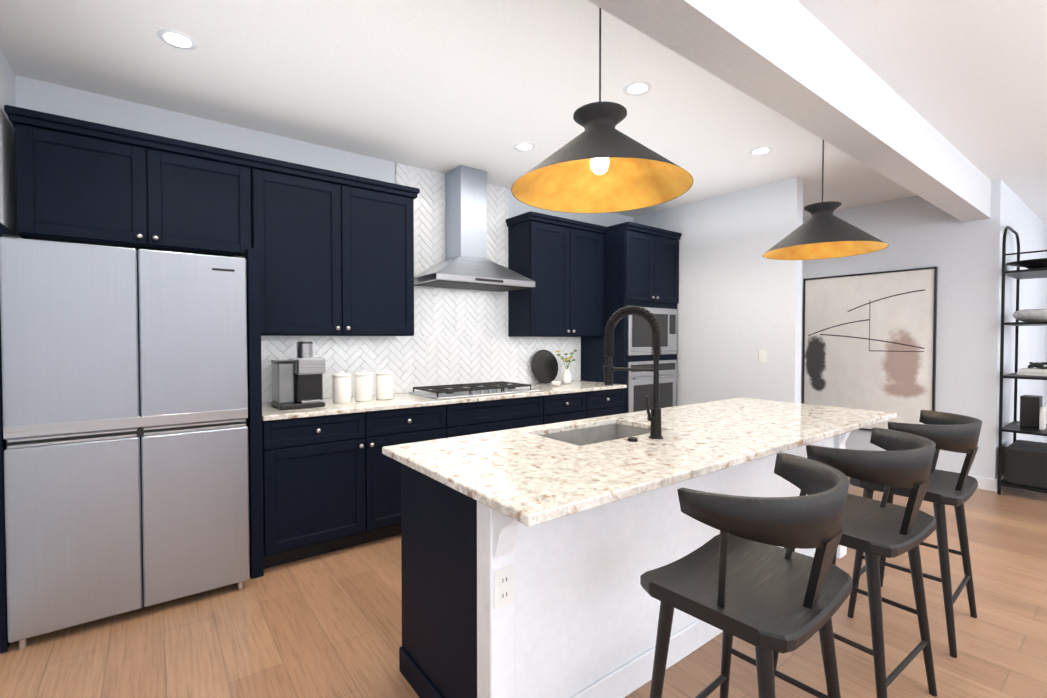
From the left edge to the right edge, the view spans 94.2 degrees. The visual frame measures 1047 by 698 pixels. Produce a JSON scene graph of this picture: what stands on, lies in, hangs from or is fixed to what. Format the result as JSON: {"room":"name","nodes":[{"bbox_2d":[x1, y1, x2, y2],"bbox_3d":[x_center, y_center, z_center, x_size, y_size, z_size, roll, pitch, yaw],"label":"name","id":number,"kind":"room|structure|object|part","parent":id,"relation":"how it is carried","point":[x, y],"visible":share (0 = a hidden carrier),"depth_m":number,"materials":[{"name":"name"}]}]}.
{"room":"kitchen","nodes":[
{"label":"kitchen","id":0,"kind":"room"},
{"bbox_2d":[0,47,17,235],"bbox_3d":[-0.121,-0.006,-0.861,0.120,2.740,8.600,-1,1,-37],"label":"wall","id":1,"kind":"structure","parent":0,"point":[8,216],"depth_m":2.41,"materials":[{"name":"paint"}]},
{"bbox_2d":[15,75,632,402],"bbox_3d":[-0.147,-0.117,4.603,6.710,2.740,0.120,-1,1,-37],"label":"wall","id":2,"kind":"structure","parent":0,"point":[43,96],"depth_m":3.09,"materials":[{"name":"paint"}]},
{"bbox_2d":[8,109,255,256],"bbox_3d":[-2.142,-0.842,2.768,1.000,0.565,0.346,-1,1,-37],"label":"upper cabinet","id":3,"kind":"object","parent":2,"relation":"attached to","point":[82,184],"depth_m":2.59,"materials":[{"name":"blue paint"}]},
{"bbox_2d":[244,161,415,336],"bbox_3d":[-1.350,-0.615,3.377,1.118,1.045,0.346,-1,1,-37],"label":"upper cabinet","id":4,"kind":"object","parent":2,"relation":"attached to","point":[324,253],"depth_m":3.22,"materials":[{"name":"blue paint"}]},
{"bbox_2d":[261,162,580,402],"bbox_3d":[-0.626,-0.565,4.145,3.072,1.825,0.011,-1,1,-37],"label":"tile backsplash","id":5,"kind":"structure","parent":2,"relation":"attached to","point":[460,336],"depth_m":4.08,"materials":[{"name":"tile"}]},
{"bbox_2d":[414,165,534,291],"bbox_3d":[-0.411,-0.992,3.984,0.920,0.962,0.488,-1,1,-37],"label":"range hood","id":6,"kind":"object","parent":5,"relation":"attached to","point":[467,264],"visible":0.88,"depth_m":3.95,"materials":[{"name":"silver metal"}]},
{"bbox_2d":[506,213,605,336],"bbox_3d":[0.327,-0.641,4.657,0.922,1.045,0.346,-1,1,-37],"label":"upper cabinet","id":7,"kind":"object","parent":2,"relation":"attached to","point":[564,260],"depth_m":4.45,"materials":[{"name":"blue paint"}]},
{"bbox_2d":[0,476,1046,697],"bbox_3d":[3.322,1.353,2.173,10.200,0.100,9.200,-1,1,-37],"label":"floor","id":8,"kind":"structure","parent":0,"point":[327,625],"depth_m":2.17,"materials":[{"name":"brown wood"}]},
{"bbox_2d":[0,235,249,648],"bbox_3d":[-2.049,0.399,2.608,0.910,1.790,0.700,-1,1,-37],"label":"fridge","id":9,"kind":"object","parent":8,"relation":"on","point":[125,415],"visible":1,"depth_m":2.28,"materials":[{"name":"silver metal"}]},
{"bbox_2d":[262,404,449,568],"bbox_3d":[-1.196,0.836,3.355,1.164,0.884,0.618,-1,1,-37],"label":"base cabinet","id":10,"kind":"object","parent":8,"relation":"on","point":[331,483],"depth_m":3.00,"materials":[{"name":"blue paint"}]},
{"bbox_2d":[450,395,545,436],"bbox_3d":[-0.402,0.824,3.960,0.957,0.884,0.618,-1,1,-37],"label":"base cabinet","id":11,"kind":"object","parent":8,"relation":"on","point":[469,418],"depth_m":3.72,"materials":[{"name":"blue paint"}]},
{"bbox_2d":[546,391,589,423],"bbox_3d":[0.173,0.815,4.400,0.491,0.884,0.618,-1,1,-37],"label":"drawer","id":12,"kind":"object","parent":8,"relation":"on","point":[568,406],"depth_m":4.16,"materials":[{"name":"blue paint"}]},
{"bbox_2d":[590,388,624,417],"bbox_3d":[0.573,0.809,4.705,0.515,0.884,0.618,-1,1,-37],"label":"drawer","id":13,"kind":"object","parent":8,"relation":"on","point":[612,401],"depth_m":4.46,"materials":[{"name":"blue paint"}]},
{"bbox_2d":[262,380,626,420],"bbox_3d":[-0.430,0.367,3.909,3.070,0.030,0.624,-1,1,-37],"label":"countertop","id":14,"kind":"structure","parent":13,"relation":"on","point":[270,411],"depth_m":3.37,"materials":[{"name":"white stone"}]},
{"bbox_2d":[271,341,325,409],"bbox_3d":[-1.451,0.159,3.129,0.267,0.415,0.290,-1,1,-37],"label":"coffee maker","id":15,"kind":"object","parent":14,"relation":"on","point":[297,382],"visible":1,"depth_m":3.05,"materials":[{"name":"black plastic"}]},
{"bbox_2d":[332,371,350,402],"bbox_3d":[-1.240,0.257,3.323,0.122,0.212,0.122,-1,1,-37],"label":"canister","id":16,"kind":"object","parent":14,"relation":"on","point":[341,381],"visible":1,"depth_m":3.27,"materials":[{"name":"white ceramic"}]},
{"bbox_2d":[355,370,372,400],"bbox_3d":[-1.121,0.255,3.414,0.122,0.212,0.122,-1,1,-37],"label":"canister","id":17,"kind":"object","parent":14,"relation":"on","point":[363,385],"visible":1,"depth_m":3.37,"materials":[{"name":"white ceramic"}]},
{"bbox_2d":[376,369,392,399],"bbox_3d":[-1.002,0.253,3.505,0.122,0.212,0.122,-1,1,-37],"label":"canister","id":18,"kind":"object","parent":14,"relation":"on","point":[384,384],"visible":1,"depth_m":3.46,"materials":[{"name":"white ceramic"}]},
{"bbox_2d":[409,381,538,399],"bbox_3d":[-0.392,0.325,3.935,0.920,0.052,0.510,-1,1,-37],"label":"gas cooktop","id":19,"kind":"object","parent":14,"relation":"in","point":[439,392],"visible":1,"depth_m":3.82,"materials":[{"name":"silver metal"}]},
{"bbox_2d":[531,350,557,383],"bbox_3d":[0.209,0.170,4.711,0.330,0.327,0.068,-1,1,-37],"label":"plate","id":20,"kind":"object","parent":14,"relation":"on","point":[544,365],"visible":1,"depth_m":4.70,"materials":[{"name":"black ceramic"}]},
{"bbox_2d":[551,381,560,385],"bbox_3d":[0.300,0.319,4.463,0.090,0.042,0.090,-1,1,-37],"label":"bowl","id":21,"kind":"object","parent":14,"relation":"on","point":[555,383],"visible":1,"depth_m":4.43,"materials":[{"name":"white ceramic"}]},
{"bbox_2d":[556,350,576,383],"bbox_3d":[0.433,0.172,4.713,0.278,0.326,0.126,-1,1,-37],"label":"vase","id":22,"kind":"object","parent":14,"relation":"on","point":[566,377],"visible":1,"depth_m":4.68,"materials":[{"name":"white ceramic"}]},
{"bbox_2d":[399,421,856,697],"bbox_3d":[0.790,0.854,2.448,2.660,0.886,0.805,-1,1,-37],"label":"kitchen island","id":23,"kind":"object","parent":8,"relation":"on","point":[530,555],"depth_m":1.73,"materials":[{"name":"blue paint"}]},
{"bbox_2d":[382,397,896,528],"bbox_3d":[0.809,0.397,2.399,2.735,0.030,0.960,-1,1,-37],"label":"island countertop","id":24,"kind":"structure","parent":23,"relation":"on","point":[531,480],"depth_m":1.83,"materials":[{"name":"white stone"}]},
{"bbox_2d":[603,305,662,441],"bbox_3d":[0.469,0.096,2.159,0.184,0.581,0.264,-1,1,-37],"label":"spring faucet","id":25,"kind":"object","parent":24,"relation":"on","point":[654,415],"visible":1,"depth_m":2.12,"materials":[{"name":"black metal"}]},
{"bbox_2d":[580,221,681,412],"bbox_3d":[1.131,0.018,5.076,0.837,2.450,0.678,-1,1,-37],"label":"tall cabinet","id":26,"kind":"object","parent":8,"relation":"on","point":[641,265],"visible":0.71,"depth_m":4.78,"materials":[{"name":"blue paint"}]},
{"bbox_2d":[640,452,851,697],"bbox_3d":[0.642,0.832,1.373,0.609,0.976,0.444,-1,2,-40],"label":"stool","id":27,"kind":"object","parent":8,"relation":"on","point":[748,579],"visible":1,"depth_m":1.25,"materials":[{"name":"black wood"}]},
{"bbox_2d":[773,427,936,697],"bbox_3d":[1.261,0.822,1.845,0.609,0.976,0.444,-1,1,-35],"label":"stool","id":28,"kind":"object","parent":8,"relation":"on","point":[873,530],"visible":0.62,"depth_m":1.67,"materials":[{"name":"black wood"}]},
{"bbox_2d":[847,410,981,657],"bbox_3d":[1.892,0.812,2.339,0.609,0.976,0.444,-1,1,-39],"label":"stool","id":29,"kind":"object","parent":8,"relation":"on","point":[952,432],"visible":0.75,"depth_m":2.18,"materials":[{"name":"black wood"}]},
{"bbox_2d":[997,226,1046,494],"bbox_3d":[4.512,0.090,4.264,0.720,2.340,0.380,-1,1,-37],"label":"etagere shelf","id":30,"kind":"object","parent":8,"relation":"on","point":[1014,427],"visible":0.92,"depth_m":4.19,"materials":[{"name":"black metal"}]},
{"bbox_2d":[1004,440,1046,489],"bbox_3d":[4.512,1.009,4.282,0.620,0.300,0.320,-1,1,-37],"label":"decorative basket","id":31,"kind":"object","parent":30,"relation":"on","point":[1025,463],"visible":1,"depth_m":4.13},
{"bbox_2d":[1006,258,1046,268],"bbox_3d":[4.512,-0.718,4.248,0.430,0.095,0.430,-1,1,-37],"label":"bowl","id":32,"kind":"object","parent":30,"relation":"on","point":[1035,263],"visible":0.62,"depth_m":4.20,"materials":[{"name":"ceramic"}]},
{"bbox_2d":[1012,309,1046,321],"bbox_3d":[4.496,-0.288,4.244,0.330,0.115,0.330,-1,1,-37],"label":"stone bowl","id":33,"kind":"object","parent":30,"relation":"on","point":[1032,315],"visible":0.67,"depth_m":4.18,"materials":[{"name":"grey stone"}]},
{"bbox_2d":[1017,362,1046,375],"bbox_3d":[4.504,0.172,4.260,0.300,0.115,0.220,-1,1,-37],"label":"books","id":34,"kind":"object","parent":30,"relation":"on","point":[1040,369],"visible":1,"depth_m":4.21,"materials":[{"name":"white paper"}]},
{"bbox_2d":[1020,395,1046,429],"bbox_3d":[4.496,0.554,4.286,0.270,0.270,0.160,-1,1,-37],"label":"box","id":35,"kind":"object","parent":30,"relation":"on","point":[1033,412],"visible":1,"depth_m":4.26,"materials":[{"name":"black ceramic"}]},
{"bbox_2d":[0,0,1046,224],"bbox_3d":[3.322,-1.487,2.115,10.200,0.100,9.200,-1,1,-37],"label":"ceiling","id":36,"kind":"structure","parent":0,"point":[444,86],"depth_m":2.59,"materials":[{"name":"paint"}]},
{"bbox_2d":[157,29,197,49],"bbox_3d":[-1.610,-1.438,2.264,0.154,0.003,0.154,0,1,8],"label":"recessed light","id":37,"kind":"object","parent":36,"relation":"in","point":[177,39],"depth_m":2.26,"materials":[{"name":"white plastic"}]},
{"bbox_2d":[514,143,534,150],"bbox_3d":[0.008,-1.463,3.524,0.154,0.003,0.154,1,2,44],"label":"recessed light","id":38,"kind":"object","parent":36,"relation":"in","point":[520,146],"depth_m":3.51,"materials":[{"name":"white plastic"}]},
{"bbox_2d":[511,7,692,212],"bbox_3d":[0.271,-0.996,1.721,0.630,0.864,0.630,-1,1,-37],"label":"pendant light","id":39,"kind":"object","parent":36,"relation":"hanging from","point":[600,164],"visible":1,"depth_m":1.81,"materials":[{"name":"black metal"}]},
{"bbox_2d":[623,81,651,95],"bbox_3d":[0.632,-1.447,2.705,0.154,0.003,0.154,1,2,44],"label":"recessed light","id":40,"kind":"object","parent":36,"relation":"in","point":[637,88],"depth_m":2.70,"materials":[{"name":"white plastic"}]},
{"bbox_2d":[749,147,772,154],"bbox_3d":[1.759,-1.465,3.603,0.154,0.003,0.154,1,2,44],"label":"recessed light","id":41,"kind":"object","parent":36,"relation":"in","point":[762,150],"depth_m":3.60,"materials":[{"name":"white plastic"}]},
{"bbox_2d":[588,0,990,221],"bbox_3d":[1.508,-1.280,2.411,6.470,0.325,0.185,-1,1,-37],"label":"ceiling beam","id":42,"kind":"structure","parent":36,"relation":"attached to","point":[797,62],"depth_m":2.19,"materials":[{"name":"paint"}]},
{"bbox_2d":[762,139,888,259],"bbox_3d":[1.757,-1.012,2.856,0.630,0.877,0.630,-1,1,-37],"label":"pendant light","id":43,"kind":"object","parent":36,"relation":"hanging from","point":[823,232],"visible":0.9,"depth_m":2.81,"materials":[{"name":"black metal"}]},
{"bbox_2d":[633,176,802,405],"bbox_3d":[1.848,-0.124,4.931,0.120,2.740,1.780,-1,1,-37],"label":"wall","id":44,"kind":"structure","parent":0,"point":[739,305],"depth_m":4.59,"materials":[{"name":"paint"}]},
{"bbox_2d":[758,350,766,362],"bbox_3d":[2.167,0.067,4.411,0.009,0.116,0.072,-1,1,-37],"label":"switch plate","id":45,"kind":"object","parent":44,"relation":"attached to","point":[762,356],"visible":1,"depth_m":4.41,"materials":[{"name":"white plastic"}]},
{"bbox_2d":[801,180,1003,478],"bbox_3d":[3.350,-0.134,5.423,0.155,2.740,2.820,-1,1,-37],"label":"wall","id":46,"kind":"structure","parent":0,"point":[917,231],"depth_m":4.75,"materials":[{"name":"paint"}]},
{"bbox_3d":[3.544,0.029,5.072,0.033,1.630,1.180,-1,1,-37],"label":"canvas picture","id":47,"kind":"part","parent":46,"relation":"part of"},
{"bbox_2d":[937,469,991,490],"bbox_3d":[3.307,1.182,5.424,0.014,0.110,2.810,-1,1,-37],"label":"baseboard","id":48,"kind":"structure","parent":46,"relation":"attached to","point":[989,484],"depth_m":4.35,"materials":[{"name":"white paint"}]},
{"bbox_2d":[1001,183,1046,473],"bbox_3d":[5.347,-0.130,5.250,2.810,2.740,0.120,-1,1,-37],"label":"wall","id":49,"kind":"structure","parent":0,"point":[1024,221],"depth_m":4.98,"materials":[{"name":"paint"}]},
{"bbox_2d":[992,438,1045,491],"bbox_3d":[5.318,1.187,5.171,2.904,0.110,0.017,-1,1,-37],"label":"baseboard","id":50,"kind":"structure","parent":49,"relation":"attached to","point":[994,481],"depth_m":4.30,"materials":[{"name":"white paint"}]},
{"bbox_2d":[1043,298,1046,437],"bbox_3d":[8.265,-0.102,3.842,0.120,2.740,5.900,-1,1,-37],"label":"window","id":51,"kind":"structure","parent":0,"point":[1045,397],"depth_m":6.06,"materials":[{"name":"paint"}]}
]}

